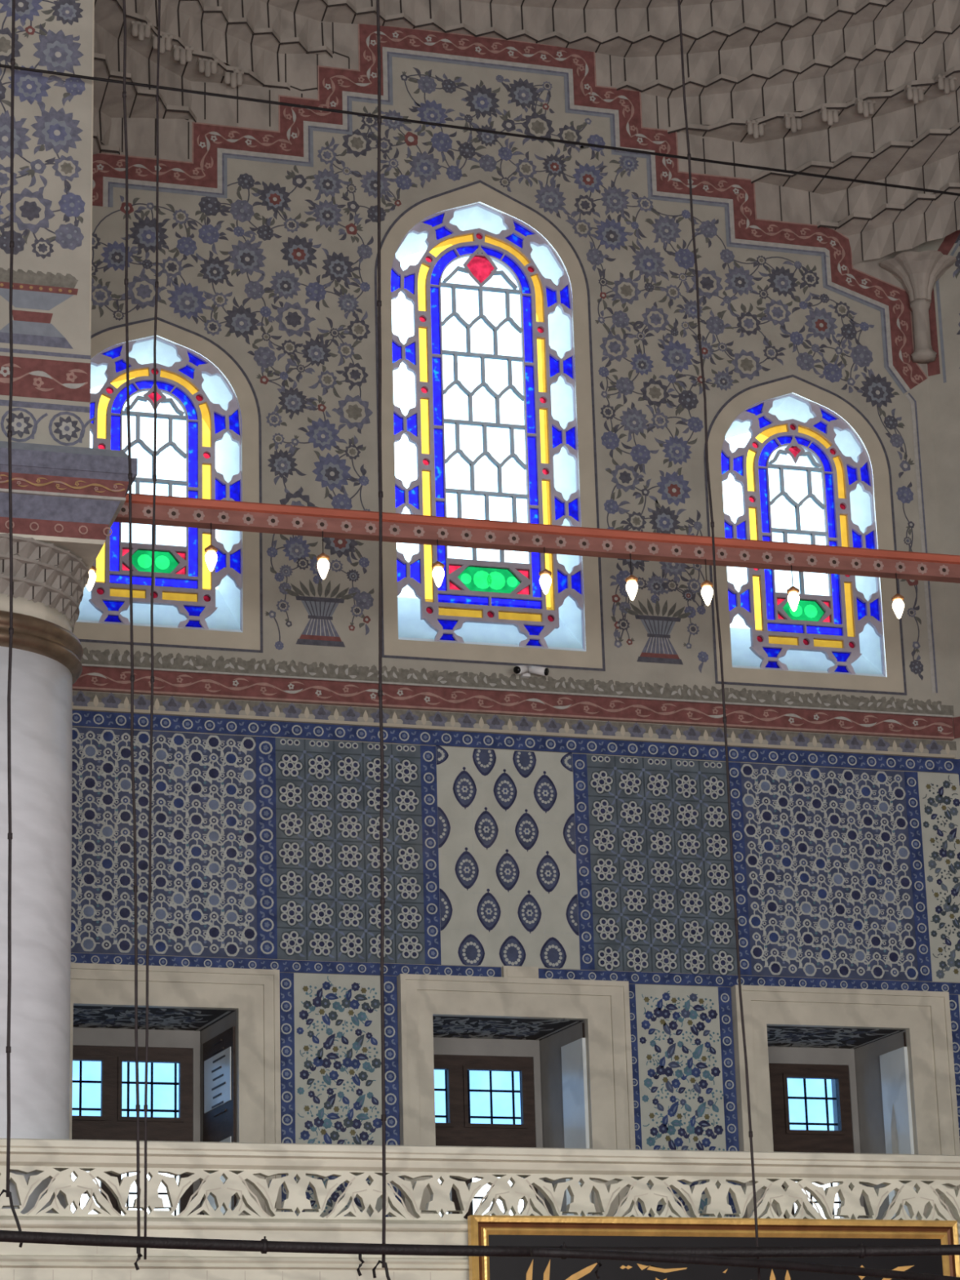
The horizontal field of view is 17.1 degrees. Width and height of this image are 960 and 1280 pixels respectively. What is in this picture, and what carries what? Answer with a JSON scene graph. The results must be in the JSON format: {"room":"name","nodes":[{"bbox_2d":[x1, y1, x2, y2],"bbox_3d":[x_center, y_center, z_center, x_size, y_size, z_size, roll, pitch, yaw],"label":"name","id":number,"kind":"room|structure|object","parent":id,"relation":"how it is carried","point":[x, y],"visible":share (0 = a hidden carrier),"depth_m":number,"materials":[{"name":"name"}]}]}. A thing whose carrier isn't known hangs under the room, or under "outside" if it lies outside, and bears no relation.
{"room":"mosque","nodes":[
{"label":"mosque","id":0,"kind":"room"},
{"bbox_2d":[0,0,22,1247],"bbox_3d":[-2.489,-3.008,17.228,0.251,12.442,0.026,4,-18,-16],"label":"cable","id":1,"kind":"object","parent":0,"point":[8,1193],"visible":0.98,"depth_m":16.26,"materials":[{"name":"metal"}]},
{"bbox_2d":[372,0,391,1279],"bbox_3d":[-0.560,-2.766,17.588,0.076,12.792,0.326,-17,-23,41],"label":"cable","id":2,"kind":"object","parent":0,"point":[383,1262],"visible":1,"depth_m":16.60,"materials":[{"name":"metal"}]},
{"bbox_2d":[0,1230,959,1279],"bbox_3d":[3.107,0.288,7.297,20.054,0.182,21.182,4,-18,-16],"label":"metal rod","id":3,"kind":"object","parent":2,"relation":"hanging from","point":[710,1255],"visible":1,"depth_m":15.72,"materials":[{"name":"metal"}]},
{"bbox_2d":[0,1227,959,1279],"bbox_3d":[1.606,6.123,21.162,36.000,4.310,0.340,4,-18,-16],"label":"wall","id":4,"kind":"structure","parent":0,"point":[31,1261],"depth_m":20.69,"materials":[{"name":"stone"}]},
{"bbox_2d":[0,1137,959,1237],"bbox_3d":[2.996,3.885,22.255,21.000,0.560,0.310,4,-18,-16],"label":"balustrade","id":5,"kind":"object","parent":4,"relation":"on","point":[796,1171],"visible":0.93,"depth_m":21.22,"materials":[{"name":"beige stone"}]},
{"bbox_2d":[467,1214,959,1279],"bbox_3d":[1.632,4.583,21.414,3.512,1.397,0.090,4,-18,-16],"label":"calligraphy","id":6,"kind":"object","parent":4,"relation":"attached to","point":[482,1230],"visible":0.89,"depth_m":21.50,"materials":[{"name":"black wood"}]},
{"bbox_2d":[71,9,959,995],"bbox_3d":[-7.448,-1.334,26.098,24.500,22.000,0.011,4,-18,-16],"label":"wall","id":7,"kind":"structure","parent":0,"point":[268,240],"depth_m":28.93,"materials":[{"name":"paint"}]},
{"bbox_2d":[75,335,242,632],"bbox_3d":[-2.947,-1.243,28.035,1.554,2.715,0.995,4,-18,-16],"label":"window","id":8,"kind":"structure","parent":7,"relation":"in","point":[185,596],"depth_m":27.71,"materials":[{"name":"multicoloured glass"}]},
{"bbox_2d":[71,726,257,958],"bbox_3d":[-2.804,1.676,26.567,1.930,1.918,0.016,4,-18,-16],"label":"tile panel","id":9,"kind":"object","parent":7,"relation":"attached to","point":[204,892],"visible":0.8,"depth_m":26.61,"materials":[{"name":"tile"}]},
{"bbox_2d":[69,962,281,1217],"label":"window","id":10,"kind":"structure","parent":7,"relation":"in","point":[214,1073],"depth_m":26.52,"materials":[{"name":"grey stone"}]},
{"bbox_2d":[79,1173,176,1216],"bbox_3d":[-3.197,4.340,27.033,1.925,2.480,0.022,4,-18,-16],"label":"iron grille","id":11,"kind":"object","parent":10,"relation":"attached to","point":[127,1174],"depth_m":27.00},
{"bbox_2d":[202,1026,235,1214],"bbox_3d":[-2.166,4.212,26.426,0.034,1.900,0.815,6,-19,-22],"label":"shutter","id":12,"kind":"object","parent":10,"relation":"attached to","point":[219,1046],"depth_m":26.51,"materials":[{"name":"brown wood"}]},
{"bbox_2d":[255,736,277,959],"bbox_3d":[-1.798,1.740,26.860,0.170,1.918,0.017,4,-18,-16],"label":"tile border","id":13,"kind":"object","parent":7,"relation":"attached to","point":[265,749],"visible":1,"depth_m":26.85,"materials":[{"name":"blue tile"}]},
{"bbox_2d":[71,952,501,977],"bbox_3d":[-2.072,2.689,26.465,4.700,0.102,0.017,4,-18,-16],"label":"tile border","id":14,"kind":"object","parent":7,"relation":"attached to","point":[283,966],"visible":0.81,"depth_m":26.61,"materials":[{"name":"blue tile"}]},
{"bbox_2d":[279,972,296,1213],"bbox_3d":[-1.589,3.760,26.267,0.135,2.075,0.017,4,-18,-16],"label":"frieze","id":15,"kind":"object","parent":7,"relation":"attached to","point":[286,980],"visible":0.72,"depth_m":26.35},
{"bbox_2d":[293,973,382,1217],"bbox_3d":[-1.168,3.787,26.392,0.746,2.075,0.014,4,-18,-16],"label":"tile mural","id":16,"kind":"object","parent":7,"relation":"attached to","point":[338,1086],"visible":0.76,"depth_m":26.47},
{"bbox_2d":[275,737,425,964],"bbox_3d":[-1.104,1.784,27.064,1.280,1.918,0.015,4,-18,-16],"label":"tile panel","id":17,"kind":"object","parent":7,"relation":"attached to","point":[328,792],"visible":1,"depth_m":27.05,"materials":[{"name":"tile"}]},
{"bbox_2d":[380,975,400,1217],"bbox_3d":[-0.742,3.814,26.514,0.143,2.075,0.017,4,-18,-16],"label":"frieze","id":18,"kind":"object","parent":7,"relation":"attached to","point":[391,1042],"visible":0.65,"depth_m":26.59},
{"bbox_2d":[420,745,440,964],"bbox_3d":[-0.423,1.828,27.262,0.140,1.918,0.017,4,-18,-16],"label":"frieze","id":19,"kind":"object","parent":7,"relation":"attached to","point":[428,753],"visible":1,"depth_m":27.25},
{"bbox_2d":[391,201,586,651],"bbox_3d":[-0.080,-1.845,29.101,1.748,4.300,0.945,4,-18,-16],"label":"window","id":20,"kind":"structure","parent":7,"relation":"in","point":[476,602],"depth_m":28.74,"materials":[{"name":"multicoloured glass"}]},
{"bbox_2d":[435,745,580,969],"bbox_3d":[0.238,1.863,27.458,1.240,1.932,0.016,4,-18,-16],"label":"tile mural","id":21,"kind":"object","parent":7,"relation":"attached to","point":[508,896],"visible":1,"depth_m":27.45,"materials":[{"name":"tile"}]},
{"bbox_2d":[72,663,955,759],"bbox_3d":[-0.041,0.607,27.756,9.060,0.398,0.060,4,-18,-16],"label":"trim","id":22,"kind":"structure","parent":7,"relation":"attached to","point":[93,677],"depth_m":27.84,"materials":[{"name":"red paint"}]},
{"bbox_2d":[71,710,959,773],"bbox_3d":[-0.020,0.870,27.700,9.100,0.133,0.017,4,-18,-16],"label":"frieze","id":23,"kind":"object","parent":7,"relation":"attached to","point":[80,718],"visible":0.94,"depth_m":27.78},
{"bbox_2d":[396,973,638,1219],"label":"window","id":24,"kind":"structure","parent":7,"relation":"in","point":[484,1061],"depth_m":27.17,"materials":[{"name":"grey stone"}]},
{"bbox_2d":[448,1178,522,1214],"bbox_3d":[-0.292,4.526,27.881,1.925,2.480,0.022,4,-18,-16],"label":"iron grille","id":25,"kind":"object","parent":24,"relation":"attached to","point":[471,1180],"depth_m":27.84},
{"bbox_2d":[502,965,538,977],"bbox_3d":[0.343,2.838,27.150,0.310,0.120,0.058,4,-18,-16],"label":"marble block","id":26,"kind":"object","parent":7,"relation":"attached to","point":[516,971],"visible":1,"depth_m":27.13,"materials":[{"name":"beige stone"}]},
{"bbox_2d":[93,0,959,264],"bbox_3d":[0.543,-5.897,28.432,9.030,3.530,4.297,4,-18,-16],"label":"vault","id":27,"kind":"object","parent":7,"relation":"attached to","point":[745,61],"visible":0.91,"depth_m":29.80,"materials":[{"name":"stone"}]},
{"bbox_2d":[129,20,151,40],"bbox_3d":[-2.957,-5.300,27.849,0.182,0.170,0.096,4,-18,-16],"label":"pendant","id":28,"kind":"object","parent":27,"relation":"attached to","point":[141,28],"depth_m":27.82,"materials":[{"name":"beige stone"}]},
{"bbox_2d":[151,34,173,53],"bbox_3d":[-2.799,-5.231,28.078,0.182,0.170,0.096,4,-18,-16],"label":"pendant","id":29,"kind":"object","parent":27,"relation":"attached to","point":[166,40],"depth_m":28.05,"materials":[{"name":"beige stone"}]},
{"bbox_2d":[171,44,193,65],"bbox_3d":[-2.635,-5.169,28.290,0.182,0.170,0.096,4,-18,-16],"label":"pendant","id":30,"kind":"object","parent":27,"relation":"attached to","point":[183,53],"depth_m":28.26,"materials":[{"name":"beige stone"}]},
{"bbox_2d":[196,57,217,77],"bbox_3d":[-2.435,-5.102,28.518,0.182,0.170,0.096,4,-18,-16],"label":"pendant","id":31,"kind":"object","parent":27,"relation":"attached to","point":[207,65],"depth_m":28.49,"materials":[{"name":"beige stone"}]},
{"bbox_2d":[222,69,244,88],"bbox_3d":[-2.220,-5.040,28.735,0.182,0.170,0.096,4,-18,-16],"label":"pendant","id":32,"kind":"object","parent":27,"relation":"attached to","point":[232,77],"depth_m":28.71,"materials":[{"name":"beige stone"}]},
{"bbox_2d":[744,120,765,138],"bbox_3d":[2.586,-4.781,29.985,0.182,0.170,0.096,4,-18,-16],"label":"pendant","id":33,"kind":"object","parent":27,"relation":"attached to","point":[757,128],"depth_m":29.96,"materials":[{"name":"beige stone"}]},
{"bbox_2d":[782,113,803,133],"bbox_3d":[2.930,-4.822,29.887,0.182,0.170,0.096,4,-18,-16],"label":"pendant","id":34,"kind":"object","parent":27,"relation":"attached to","point":[794,122],"depth_m":29.86,"materials":[{"name":"beige stone"}]},
{"bbox_2d":[817,106,839,125],"bbox_3d":[3.260,-4.870,29.768,0.182,0.170,0.096,4,-18,-16],"label":"pendant","id":35,"kind":"object","parent":27,"relation":"attached to","point":[831,114],"depth_m":29.73,"materials":[{"name":"beige stone"}]},
{"bbox_2d":[854,97,875,117],"bbox_3d":[3.576,-4.923,29.629,0.182,0.170,0.096,4,-18,-16],"label":"pendant","id":36,"kind":"object","parent":27,"relation":"attached to","point":[866,106],"depth_m":29.60,"materials":[{"name":"beige stone"}]},
{"bbox_2d":[903,84,925,104],"bbox_3d":[4.004,-5.009,29.396,0.182,0.170,0.096,4,-18,-16],"label":"pendant","id":37,"kind":"object","parent":27,"relation":"attached to","point":[916,93],"depth_m":29.37,"materials":[{"name":"beige stone"}]},
{"bbox_2d":[934,74,956,94],"bbox_3d":[4.267,-5.071,29.225,0.182,0.170,0.096,4,-18,-16],"label":"pendant","id":38,"kind":"object","parent":27,"relation":"attached to","point":[947,82],"depth_m":29.19,"materials":[{"name":"beige stone"}]},
{"bbox_2d":[513,665,548,678],"bbox_3d":[0.423,0.272,27.903,0.323,0.124,0.248,4,-18,-16],"label":"security camera","id":39,"kind":"object","parent":7,"relation":"attached to","point":[525,671],"visible":1,"depth_m":27.85,"materials":[{"name":"white plastic"}]},
{"bbox_2d":[572,753,595,970],"bbox_3d":[0.894,1.912,27.647,0.130,1.918,0.017,4,-18,-16],"label":"frieze","id":40,"kind":"object","parent":7,"relation":"attached to","point":[580,775],"visible":1,"depth_m":27.63},
{"bbox_2d":[628,983,643,1213],"bbox_3d":[1.315,3.945,27.115,0.092,2.075,0.017,4,-18,-16],"label":"frieze","id":41,"kind":"object","parent":7,"relation":"attached to","point":[631,987],"visible":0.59,"depth_m":27.21},
{"bbox_2d":[586,754,737,974],"bbox_3d":[1.584,1.964,27.847,1.310,1.935,0.015,4,-18,-16],"label":"tile mural","id":42,"kind":"object","parent":7,"relation":"attached to","point":[663,901],"visible":1,"depth_m":27.84},
{"bbox_2d":[635,984,729,1217],"bbox_3d":[1.726,3.972,27.237,0.766,2.075,0.014,4,-18,-16],"label":"tile mural","id":43,"kind":"object","parent":7,"relation":"attached to","point":[682,1104],"visible":0.73,"depth_m":27.32,"materials":[{"name":"tile"}]},
{"bbox_2d":[717,986,742,1217],"bbox_3d":[2.144,3.998,27.358,0.118,2.075,0.017,4,-18,-16],"label":"frieze","id":44,"kind":"object","parent":7,"relation":"attached to","point":[731,1134],"visible":0.75,"depth_m":27.43},
{"bbox_2d":[728,761,751,975],"bbox_3d":[2.274,2.000,28.050,0.130,1.918,0.017,4,-18,-16],"label":"frieze","id":45,"kind":"object","parent":7,"relation":"attached to","point":[735,772],"visible":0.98,"depth_m":28.05},
{"bbox_2d":[537,968,959,994],"bbox_3d":[2.445,2.978,27.785,4.070,0.102,0.017,4,-18,-16],"label":"frieze","id":46,"kind":"object","parent":7,"relation":"attached to","point":[640,978],"visible":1,"depth_m":27.71},
{"bbox_2d":[720,392,886,676],"bbox_3d":[2.799,-0.854,29.706,1.528,2.745,0.995,4,-18,-16],"label":"window","id":47,"kind":"structure","parent":7,"relation":"in","point":[841,632],"depth_m":29.33,"materials":[{"name":"multicoloured glass"}]},
{"bbox_2d":[740,762,918,981],"bbox_3d":[3.093,2.053,28.290,1.580,1.918,0.016,4,-18,-16],"label":"tile panel","id":48,"kind":"object","parent":7,"relation":"attached to","point":[829,890],"visible":1,"depth_m":28.28,"materials":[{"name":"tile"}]},
{"bbox_2d":[730,984,959,1222],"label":"window","id":49,"kind":"structure","parent":7,"relation":"in","point":[830,1069],"depth_m":28.00,"materials":[{"name":"grey stone"}]},
{"bbox_2d":[794,1182,840,1217],"bbox_3d":[2.570,4.708,28.717,1.925,2.480,0.022,4,-18,-16],"label":"iron grille","id":50,"kind":"object","parent":49,"relation":"attached to","point":[831,1184],"depth_m":28.75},
{"bbox_2d":[903,771,932,982],"bbox_3d":[3.912,2.105,28.528,0.130,1.918,0.017,4,-18,-16],"label":"frieze","id":51,"kind":"object","parent":7,"relation":"attached to","point":[911,780],"visible":1,"depth_m":28.52},
{"bbox_2d":[880,249,956,364],"bbox_3d":[4.173,-3.095,30.184,0.721,0.950,0.721,-3,-18,5],"label":"corbel","id":52,"kind":"object","parent":7,"relation":"attached to","point":[918,273],"visible":1,"depth_m":30.13,"materials":[{"name":"beige stone"}]},
{"bbox_2d":[917,772,959,982],"bbox_3d":[4.170,2.122,28.605,0.410,1.918,0.014,4,-18,-16],"label":"tile mural","id":53,"kind":"object","parent":7,"relation":"attached to","point":[939,793],"visible":1,"depth_m":28.62},
{"bbox_2d":[949,994,959,1139],"bbox_3d":[4.197,4.130,27.957,0.135,2.075,0.017,4,-18,-16],"label":"frieze","id":54,"kind":"object","parent":7,"relation":"attached to","point":[953,999],"visible":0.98,"depth_m":28.14},
{"bbox_2d":[958,995,959,1013],"bbox_3d":[4.343,4.139,28.002,0.170,2.075,0.014,4,-18,-16],"label":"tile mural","id":55,"kind":"object","parent":7,"relation":"attached to","point":[958,995],"visible":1,"depth_m":28.27},
{"bbox_2d":[677,0,760,1279],"bbox_3d":[1.186,-2.745,18.128,0.148,12.600,0.027,-12,-20,30],"label":"cable","id":56,"kind":"object","parent":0,"point":[724,717],"visible":1,"depth_m":17.22,"materials":[{"name":"black metal"}]},
{"bbox_2d":[911,27,959,786],"bbox_3d":[10.439,-1.750,26.404,14.000,22.000,0.036,-11,-20,26],"label":"wall","id":57,"kind":"structure","parent":0,"point":[944,373],"depth_m":29.94,"materials":[{"name":"paint"}]},
{"bbox_3d":[-2.029,5.001,23.133,30.000,0.140,4.700,4,-18,-16],"label":"floor","id":58,"kind":"structure","parent":0,"visible":0},
{"bbox_2d":[0,533,89,1213],"bbox_3d":[-3.585,1.908,21.811,1.770,5.020,1.780,4,-18,-16],"label":"marble column","id":59,"kind":"structure","parent":58,"relation":"on","point":[50,581],"depth_m":21.53,"materials":[{"name":"white stone"}]},
{"bbox_2d":[0,440,137,571],"bbox_3d":[-3.663,-0.812,22.674,2.140,0.670,1.840,4,-18,-16],"label":"block","id":60,"kind":"object","parent":59,"relation":"on","point":[68,498],"visible":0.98,"depth_m":22.06,"materials":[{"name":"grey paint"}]},
{"bbox_2d":[0,0,95,448],"bbox_3d":[-4.480,-6.965,24.504,3.006,12.195,1.056,4,-18,-16],"label":"pier","id":61,"kind":"object","parent":60,"relation":"on","point":[53,165],"visible":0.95,"depth_m":23.07,"materials":[{"name":"paint"}]},
{"bbox_2d":[0,63,959,195],"bbox_3d":[0.915,-3.802,24.449,17.302,0.369,0.076,4,-18,-17],"label":"cable","id":62,"kind":"object","parent":61,"relation":"attached to","point":[1,65],"visible":1,"depth_m":24.13,"materials":[{"name":"black metal"}]},
{"bbox_2d":[85,564,96,591],"bbox_3d":[-2.797,-0.454,22.883,0.100,0.215,0.098,4,-18,-16],"label":"hanging bulb","id":63,"kind":"object","parent":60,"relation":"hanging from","point":[92,576],"visible":0.59,"depth_m":22.85,"materials":[{"name":"white glass"}]},
{"bbox_2d":[90,564,96,571],"bbox_3d":[-2.799,-0.517,22.903,0.100,0.051,0.098,4,-18,-16],"label":"socket","id":64,"kind":"object","parent":63,"relation":"attached to","point":[93,569],"depth_m":22.87,"materials":[{"name":"gold metal"}]},
{"bbox_2d":[114,493,959,582],"bbox_3d":[2.839,-0.612,24.756,11.450,0.180,0.175,4,-18,-16],"label":"tie beam","id":65,"kind":"structure","parent":60,"relation":"attached to","point":[171,511],"depth_m":24.00,"materials":[{"name":"brown wood"}]},
{"bbox_2d":[204,522,217,571],"bbox_3d":[-1.955,-0.676,23.219,0.100,0.375,0.098,4,-18,-16],"label":"bulb","id":66,"kind":"object","parent":65,"relation":"hanging from","point":[211,557],"visible":1,"depth_m":23.16,"materials":[{"name":"white glass"}]},
{"bbox_2d":[204,545,217,552],"bbox_3d":[-1.955,-0.663,23.215,0.100,0.051,0.098,4,-18,-16],"label":"socket","id":67,"kind":"object","parent":66,"relation":"attached to","point":[211,548],"depth_m":23.18,"materials":[{"name":"gold metal"}]},
{"bbox_2d":[316,530,329,579],"bbox_3d":[-1.153,-0.624,23.453,0.100,0.375,0.098,4,-18,-16],"label":"bulb","id":68,"kind":"object","parent":65,"relation":"hanging from","point":[322,564],"visible":1,"depth_m":23.40,"materials":[{"name":"white glass"}]},
{"bbox_2d":[316,552,329,560],"bbox_3d":[-1.152,-0.612,23.449,0.100,0.051,0.098,4,-18,-16],"label":"socket","id":69,"kind":"object","parent":68,"relation":"attached to","point":[322,557],"depth_m":23.41,"materials":[{"name":"gold metal"}]},
{"bbox_2d":[431,539,444,586],"bbox_3d":[-0.311,-0.571,23.699,0.100,0.375,0.098,4,-18,-16],"label":"bulb","id":70,"kind":"object","parent":65,"relation":"hanging from","point":[437,572],"visible":1,"depth_m":23.65,"materials":[{"name":"white glass"}]},
{"bbox_2d":[431,560,444,568],"bbox_3d":[-0.311,-0.558,23.695,0.100,0.051,0.098,4,-18,-16],"label":"socket","id":71,"kind":"object","parent":70,"relation":"attached to","point":[437,565],"depth_m":23.66,"materials":[{"name":"gold metal"}]},
{"bbox_2d":[538,546,551,594],"bbox_3d":[0.488,-0.519,23.933,0.100,0.375,0.098,4,-18,-16],"label":"bulb","id":72,"kind":"object","parent":65,"relation":"hanging from","point":[545,580],"visible":1,"depth_m":23.88,"materials":[{"name":"white glass"}]},
{"bbox_2d":[538,568,551,576],"bbox_3d":[0.488,-0.507,23.928,0.100,0.051,0.098,4,-18,-16],"label":"socket","id":73,"kind":"object","parent":72,"relation":"attached to","point":[544,572],"depth_m":23.89,"materials":[{"name":"gold metal"}]},
{"bbox_2d":[625,553,638,600],"bbox_3d":[1.144,-0.477,24.124,0.100,0.375,0.098,4,-18,-16],"label":"bulb","id":74,"kind":"object","parent":65,"relation":"hanging from","point":[632,585],"visible":1,"depth_m":24.07,"materials":[{"name":"white glass"}]},
{"bbox_2d":[625,574,638,582],"bbox_3d":[1.144,-0.465,24.120,0.100,0.051,0.098,4,-18,-16],"label":"socket","id":75,"kind":"object","parent":74,"relation":"attached to","point":[631,578],"depth_m":24.09,"materials":[{"name":"gold metal"}]},
{"bbox_2d":[700,558,713,605],"bbox_3d":[1.725,-0.440,24.294,0.100,0.375,0.098,4,-18,-16],"label":"bulb","id":76,"kind":"object","parent":65,"relation":"hanging from","point":[707,592],"visible":1,"depth_m":24.24,"materials":[{"name":"white glass"}]},
{"bbox_2d":[700,580,713,587],"bbox_3d":[1.725,-0.428,24.290,0.100,0.051,0.098,4,-18,-16],"label":"socket","id":77,"kind":"object","parent":76,"relation":"attached to","point":[706,584],"depth_m":24.26,"materials":[{"name":"gold metal"}]},
{"bbox_2d":[786,564,799,611],"bbox_3d":[2.400,-0.397,24.491,0.100,0.375,0.098,4,-18,-16],"label":"hanging bulb","id":78,"kind":"object","parent":65,"relation":"hanging from","point":[793,597],"visible":1,"depth_m":24.44,"materials":[{"name":"white glass"}]},
{"bbox_2d":[786,586,799,593],"bbox_3d":[2.400,-0.385,24.487,0.100,0.051,0.098,4,-18,-16],"label":"socket","id":79,"kind":"object","parent":78,"relation":"attached to","point":[793,589],"depth_m":24.45,"materials":[{"name":"gold metal"}]},
{"bbox_2d":[891,572,904,618],"bbox_3d":[3.235,-0.344,24.735,0.100,0.375,0.098,4,-18,-16],"label":"bulb","id":80,"kind":"object","parent":65,"relation":"hanging from","point":[898,606],"visible":1,"depth_m":24.68,"materials":[{"name":"white glass"}]},
{"bbox_2d":[891,593,904,600],"bbox_3d":[3.235,-0.331,24.731,0.100,0.051,0.098,4,-18,-16],"label":"socket","id":81,"kind":"object","parent":80,"relation":"attached to","point":[897,597],"depth_m":24.69,"materials":[{"name":"gold metal"}]},
{"label":"outside","id":82,"kind":"structure","parent":0,"visible":0},
{"bbox_2d":[122,0,140,1259],"bbox_3d":[-1.926,-2.960,17.333,0.229,12.500,0.023,4,-18,-16],"label":"cable","id":83,"kind":"object","parent":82,"point":[124,92],"visible":0.99,"depth_m":16.41,"materials":[{"name":"black metal"}]},
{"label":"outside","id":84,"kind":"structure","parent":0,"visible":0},
{"bbox_2d":[143,0,160,1259],"bbox_3d":[-1.754,-2.949,17.384,0.102,12.500,0.020,4,-18,-16],"label":"cable","id":85,"kind":"object","parent":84,"point":[154,476],"visible":1,"depth_m":16.47,"materials":[{"name":"black metal"}]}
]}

